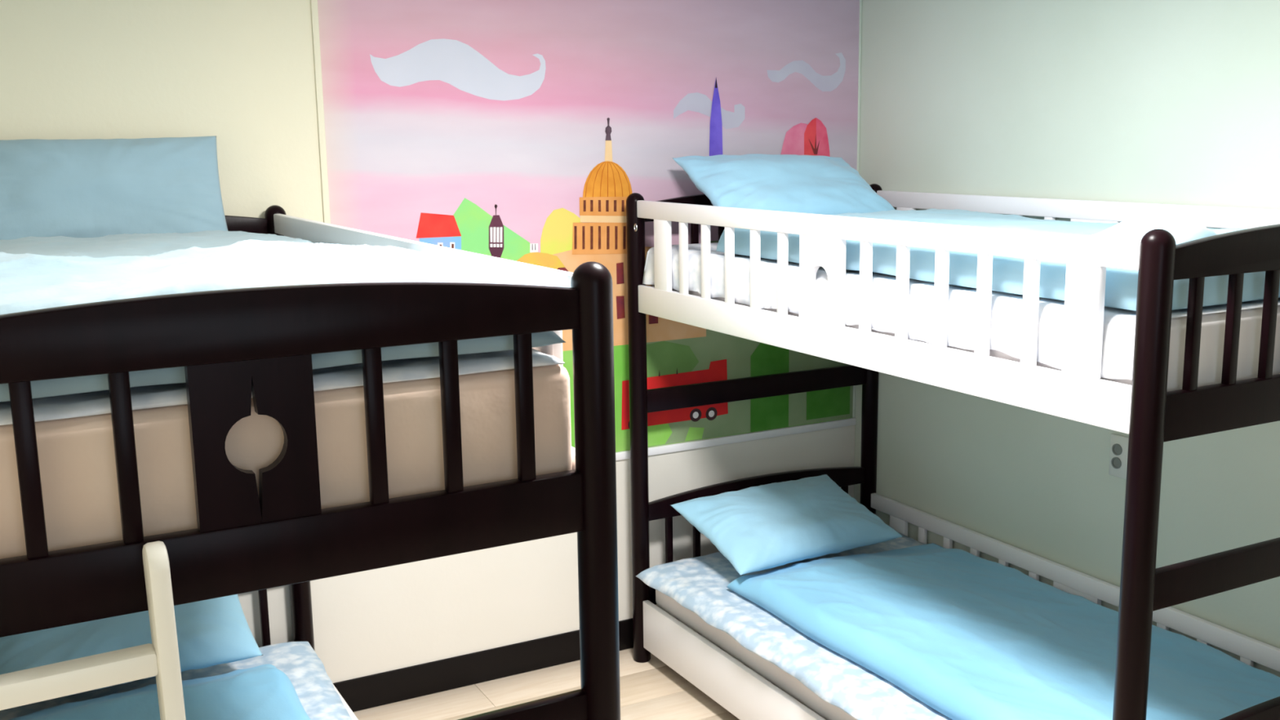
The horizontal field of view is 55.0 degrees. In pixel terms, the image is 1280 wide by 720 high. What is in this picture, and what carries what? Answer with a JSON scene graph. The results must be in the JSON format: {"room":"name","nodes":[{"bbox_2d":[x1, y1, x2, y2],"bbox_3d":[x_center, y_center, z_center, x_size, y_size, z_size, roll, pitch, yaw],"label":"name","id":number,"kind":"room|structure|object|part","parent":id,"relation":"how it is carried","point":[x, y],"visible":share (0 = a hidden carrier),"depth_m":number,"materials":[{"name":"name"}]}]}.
{"room":"children's bedroom","nodes":[
{"label":"children's bedroom","id":0,"kind":"room"},
{"bbox_2d":[0,0,854,452],"bbox_3d":[-0.622,-0.112,3.903,3.387,2.440,0.100,-6,12,-27],"label":"wall","id":1,"kind":"structure","parent":0,"point":[240,73],"depth_m":3.38,"materials":[{"name":"beige paint"}]},
{"bbox_2d":[310,0,330,223],"bbox_3d":[-0.924,-0.432,3.623,0.019,1.702,0.007,-6,12,-27],"label":"trim","id":2,"kind":"structure","parent":1,"relation":"attached to","point":[314,11],"depth_m":3.57,"materials":[{"name":"beige wood"}]},
{"bbox_2d":[333,617,633,711],"bbox_3d":[-0.579,1.024,4.058,3.187,0.108,0.012,-6,12,-27],"label":"baseboard","id":3,"kind":"structure","parent":1,"relation":"attached to","point":[387,687],"depth_m":4.05,"materials":[{"name":"black wood"}]},
{"bbox_2d":[237,425,854,683],"bbox_3d":[-0.586,0.684,3.999,3.185,0.582,0.005,-6,12,-27],"label":"wainscoting","id":4,"kind":"structure","parent":1,"relation":"attached to","point":[370,622],"depth_m":4.07,"materials":[{"name":"white wood"}]},
{"bbox_2d":[317,0,859,452],"bbox_3d":[-0.060,-0.525,4.073,1.937,1.701,0.006,-6,12,-27],"label":"mural","id":5,"kind":"object","parent":1,"relation":"attached to","point":[519,131],"visible":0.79,"depth_m":3.98,"materials":[{"name":"paint"}]},
{"bbox_2d":[615,417,855,460],"bbox_3d":[-0.048,0.326,4.222,1.960,0.028,0.014,-6,12,-27],"label":"trim","id":6,"kind":"structure","parent":1,"relation":"attached to","point":[625,455],"depth_m":4.43,"materials":[{"name":"white paint"}]},
{"bbox_2d":[853,0,862,417],"bbox_3d":[0.800,-0.619,4.520,0.010,1.702,0.006,-6,12,-27],"label":"trim","id":7,"kind":"structure","parent":1,"relation":"attached to","point":[860,1],"depth_m":4.46,"materials":[{"name":"paint"}]},
{"bbox_2d":[353,647,748,719],"bbox_3d":[0.628,1.504,1.836,3.387,0.080,5.355,-6,12,-27],"label":"floor","id":8,"kind":"structure","parent":0,"point":[651,690],"depth_m":3.98,"materials":[{"name":"beige wood"}]},
{"bbox_2d":[0,541,186,719],"bbox_3d":[-0.699,0.878,1.535,0.325,1.303,0.054,-8,12,-28],"label":"ladder","id":9,"kind":"object","parent":8,"relation":"on","point":[160,659],"visible":1,"depth_m":1.47,"materials":[{"name":"beige paint"}]},
{"bbox_2d":[0,204,620,719],"bbox_3d":[-0.970,0.543,2.555,1.029,1.601,2.080,-6,12,-28],"label":"bunk bed","id":10,"kind":"object","parent":8,"relation":"on","point":[232,345],"visible":0.65,"depth_m":1.60,"materials":[{"name":"brown wood"}]},
{"bbox_3d":[-1.465,-0.197,3.320,0.917,0.392,0.028,-6,12,-28],"label":"headboard","id":11,"kind":"part","parent":10,"relation":"part of","materials":[{"name":"brown wood"}]},
{"bbox_3d":[-0.493,0.103,1.575,0.153,0.214,0.020,-6,12,-28],"label":"panel","id":12,"kind":"part","parent":10,"relation":"part of","materials":[{"name":"brown wood"}]},
{"bbox_2d":[0,364,572,559],"bbox_3d":[-0.973,0.012,2.458,0.928,0.214,1.955,-6,12,-28],"label":"mattress","id":13,"kind":"object","parent":10,"relation":"on","point":[77,455],"visible":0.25,"depth_m":1.62,"materials":[{"name":"beige fabric"}]},
{"bbox_2d":[0,348,564,425],"bbox_3d":[-0.970,-0.103,2.431,0.900,0.019,1.934,-6,12,-28],"label":"pad","id":14,"kind":"object","parent":13,"relation":"on","point":[96,402],"visible":0.04,"depth_m":1.65,"materials":[{"name":"white fabric"}]},
{"bbox_2d":[0,135,227,239],"bbox_3d":[-1.426,-0.421,3.206,0.667,0.316,0.167,-7,12,-29],"label":"pillow","id":15,"kind":"object","parent":14,"relation":"on","point":[84,188],"visible":0.77,"depth_m":3.19,"materials":[{"name":"blue fabric"}]},
{"bbox_2d":[0,230,565,401],"bbox_3d":[-0.936,-0.150,2.361,0.912,0.091,1.787,-6,12,-28],"label":"sheet","id":16,"kind":"object","parent":14,"relation":"on","point":[124,244],"visible":0.22,"depth_m":1.80,"materials":[{"name":"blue fabric"}]},
{"bbox_2d":[0,239,551,315],"bbox_3d":[-0.680,-0.129,1.901,0.923,0.073,0.765,-6,12,-28],"label":"quilt","id":17,"kind":"object","parent":16,"relation":"on","point":[28,282],"visible":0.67,"depth_m":1.84,"materials":[{"name":"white fabric"}]},
{"bbox_3d":[-1.032,0.345,3.655,0.060,1.601,0.060,-6,12,-28],"label":"post","id":18,"kind":"part","parent":10,"relation":"part of","materials":[{"name":"brown wood"}]},
{"bbox_3d":[-0.492,0.104,1.576,0.917,0.392,0.028,-6,12,-28],"label":"footboard","id":19,"kind":"part","parent":10,"relation":"part of","materials":[{"name":"brown wood"}]},
{"bbox_2d":[333,684,358,719],"bbox_3d":[-0.925,1.074,2.578,0.917,0.142,1.800,-6,12,-28],"label":"mattress","id":20,"kind":"object","parent":10,"relation":"on","point":[350,712],"visible":0.02,"depth_m":3.17,"materials":[{"name":"white fabric"}]},
{"bbox_2d":[0,641,352,719],"bbox_3d":[-0.926,0.986,2.576,0.901,0.024,1.823,-6,12,-28],"label":"pad","id":21,"kind":"object","parent":20,"relation":"on","point":[317,694],"visible":0.47,"depth_m":3.27,"materials":[{"name":"white fabric"}]},
{"bbox_2d":[0,594,262,696],"bbox_3d":[-1.365,0.695,3.234,0.640,0.214,0.384,-6,12,-28],"label":"pillow","id":22,"kind":"object","parent":21,"relation":"on","point":[212,632],"visible":0.34,"depth_m":3.15,"materials":[{"name":"blue fabric"}]},
{"bbox_2d":[8,663,311,719],"bbox_3d":[-0.935,0.950,2.444,0.786,0.092,1.611,-6,12,-28],"label":"duvet","id":23,"kind":"object","parent":21,"relation":"on","point":[264,691],"visible":0.91,"depth_m":2.97,"materials":[{"name":"blue fabric"}]},
{"bbox_3d":[-0.555,-0.091,2.677,0.022,0.362,1.966,-6,12,-28],"label":"guard rail","id":24,"kind":"part","parent":10,"relation":"part of","materials":[{"name":"white paint"}]},
{"bbox_3d":[-0.059,0.646,1.911,0.060,1.601,0.060,-6,12,-28],"label":"post","id":25,"kind":"part","parent":10,"relation":"part of","materials":[{"name":"brown wood"}]},
{"bbox_2d":[626,183,1279,719],"bbox_3d":[0.897,0.354,3.451,1.029,1.601,2.080,-6,12,-27],"label":"bunk bed","id":26,"kind":"object","parent":8,"relation":"on","point":[1151,415],"visible":0.66,"depth_m":2.85,"materials":[{"name":"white wood"}]},
{"bbox_3d":[-0.004,0.248,4.108,0.060,1.601,0.060,-6,12,-27],"label":"post","id":27,"kind":"part","parent":26,"relation":"part of","materials":[{"name":"brown wood"}]},
{"bbox_3d":[0.415,-0.388,4.224,0.917,0.392,0.028,-6,12,-27],"label":"headboard","id":28,"kind":"part","parent":26,"relation":"part of","materials":[{"name":"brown wood"}]},
{"bbox_3d":[0.480,1.049,3.347,0.022,0.170,1.966,-6,12,-27],"label":"rail","id":29,"kind":"part","parent":26,"relation":"part of","materials":[{"name":"white paint"}]},
{"bbox_2d":[655,589,856,719],"bbox_3d":[0.908,0.872,3.544,0.917,0.142,1.955,-6,12,-27],"label":"mattress","id":30,"kind":"object","parent":26,"relation":"on","point":[784,681],"visible":0.17,"depth_m":3.65,"materials":[{"name":"beige fabric"}]},
{"bbox_2d":[635,532,952,719],"bbox_3d":[0.872,0.807,3.495,0.989,0.047,1.940,-6,12,-27],"label":"sheet","id":31,"kind":"object","parent":30,"relation":"on","point":[699,584],"visible":0.35,"depth_m":3.53,"materials":[{"name":"white fabric"}]},
{"bbox_2d":[671,474,903,575],"bbox_3d":[0.491,0.534,4.108,0.670,0.184,0.402,-7,12,-30],"label":"pillow","id":32,"kind":"object","parent":31,"relation":"on","point":[761,527],"visible":1,"depth_m":4.02,"materials":[{"name":"blue fabric"}]},
{"bbox_2d":[726,542,1279,719],"bbox_3d":[1.014,0.755,3.378,0.865,0.089,1.591,-6,12,-27],"label":"duvet","id":33,"kind":"object","parent":31,"relation":"on","point":[966,635],"visible":0.96,"depth_m":3.29,"materials":[{"name":"blue fabric"}]},
{"bbox_3d":[0.430,0.606,4.404,0.917,0.392,0.028,-6,12,-27],"label":"headboard","id":34,"kind":"part","parent":26,"relation":"part of","materials":[{"name":"brown wood"}]},
{"bbox_3d":[0.462,-0.204,3.120,0.018,0.219,0.172,-6,12,-27],"label":"panel","id":35,"kind":"part","parent":26,"relation":"part of","materials":[{"name":"white paint"}]},
{"bbox_3d":[0.852,0.155,4.553,0.060,1.601,0.060,-6,12,-27],"label":"post","id":36,"kind":"part","parent":26,"relation":"part of","materials":[{"name":"brown wood"}]},
{"bbox_3d":[0.462,-0.187,3.123,0.022,0.362,1.966,-6,12,-27],"label":"guard rail","id":37,"kind":"part","parent":26,"relation":"part of","materials":[{"name":"white paint"}]},
{"bbox_2d":[651,284,1279,391],"bbox_3d":[0.893,-0.166,3.356,0.917,0.192,1.955,-6,12,-27],"label":"mattress","id":38,"kind":"object","parent":26,"relation":"on","point":[1213,325],"visible":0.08,"depth_m":2.38,"materials":[{"name":"beige fabric"}]},
{"bbox_2d":[642,242,1279,379],"bbox_3d":[0.874,-0.203,3.341,0.927,0.130,1.950,-6,12,-27],"label":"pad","id":39,"kind":"object","parent":38,"relation":"on","point":[1119,324],"visible":0.23,"depth_m":2.77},
{"bbox_2d":[671,153,894,214],"bbox_3d":[0.484,-0.553,3.994,0.663,0.230,0.380,-6,11,-24],"label":"pillow","id":40,"kind":"object","parent":39,"relation":"on","point":[790,183],"visible":0.78,"depth_m":3.92,"materials":[{"name":"blue fabric"}]},
{"bbox_2d":[715,208,1279,311],"bbox_3d":[0.981,-0.336,3.163,0.901,0.187,1.572,-6,12,-27],"label":"duvet","id":41,"kind":"object","parent":39,"relation":"on","point":[1121,285],"visible":0.45,"depth_m":2.65,"materials":[{"name":"blue fabric"}]},
{"bbox_3d":[1.333,0.822,3.767,0.022,0.362,1.966,-6,12,-27],"label":"guard rail","id":42,"kind":"part","parent":26,"relation":"part of","materials":[{"name":"white paint"}]},
{"bbox_3d":[1.333,0.805,3.764,0.018,0.219,0.172,-6,12,-27],"label":"panel","id":43,"kind":"part","parent":26,"relation":"part of","materials":[{"name":"white paint"}]},
{"bbox_3d":[1.317,-0.280,3.568,0.022,0.362,1.966,-6,12,-27],"label":"guard rail","id":44,"kind":"part","parent":26,"relation":"part of","materials":[{"name":"white paint"}]},
{"bbox_3d":[1.317,-0.296,3.565,0.018,0.219,0.172,-6,12,-27],"label":"panel","id":45,"kind":"part","parent":26,"relation":"part of","materials":[{"name":"white paint"}]},
{"bbox_3d":[0.943,0.552,2.350,0.060,1.601,0.060,-6,12,-27],"label":"post","id":46,"kind":"part","parent":26,"relation":"part of","materials":[{"name":"brown wood"}]},
{"bbox_3d":[1.362,-0.084,2.466,0.917,0.392,0.028,-6,12,-27],"label":"footboard","id":47,"kind":"part","parent":26,"relation":"part of","materials":[{"name":"brown wood"}]},
{"bbox_3d":[1.377,0.909,2.645,0.917,0.392,0.028,-6,12,-27],"label":"footboard","id":48,"kind":"part","parent":26,"relation":"part of","materials":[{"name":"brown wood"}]},
{"bbox_2d":[853,0,1279,676],"bbox_3d":[2.062,0.126,2.370,0.100,2.440,5.155,-6,12,-27],"label":"wall","id":49,"kind":"structure","parent":0,"point":[1146,101],"depth_m":3.67,"materials":[{"name":"white paint"}]},
{"bbox_2d":[1108,433,1128,479],"bbox_3d":[1.394,0.281,3.563,0.013,0.124,0.080,-6,12,-27],"label":"wall outlet","id":50,"kind":"object","parent":49,"relation":"attached to","point":[1118,443],"visible":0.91,"depth_m":3.56,"materials":[{"name":"white plastic"}]},
{"bbox_2d":[1111,457,1121,468],"bbox_3d":[1.385,0.299,3.575,0.004,0.034,0.034,-6,12,-27],"label":"socket","id":51,"kind":"object","parent":50,"relation":"attached to","point":[1116,462],"depth_m":3.57,"materials":[{"name":"grey plastic"}]},
{"bbox_2d":[1111,444,1122,455],"bbox_3d":[1.384,0.260,3.568,0.004,0.034,0.034,-6,12,-27],"label":"socket","id":52,"kind":"object","parent":50,"relation":"attached to","point":[1117,449],"depth_m":3.57,"materials":[{"name":"grey plastic"}]}
]}

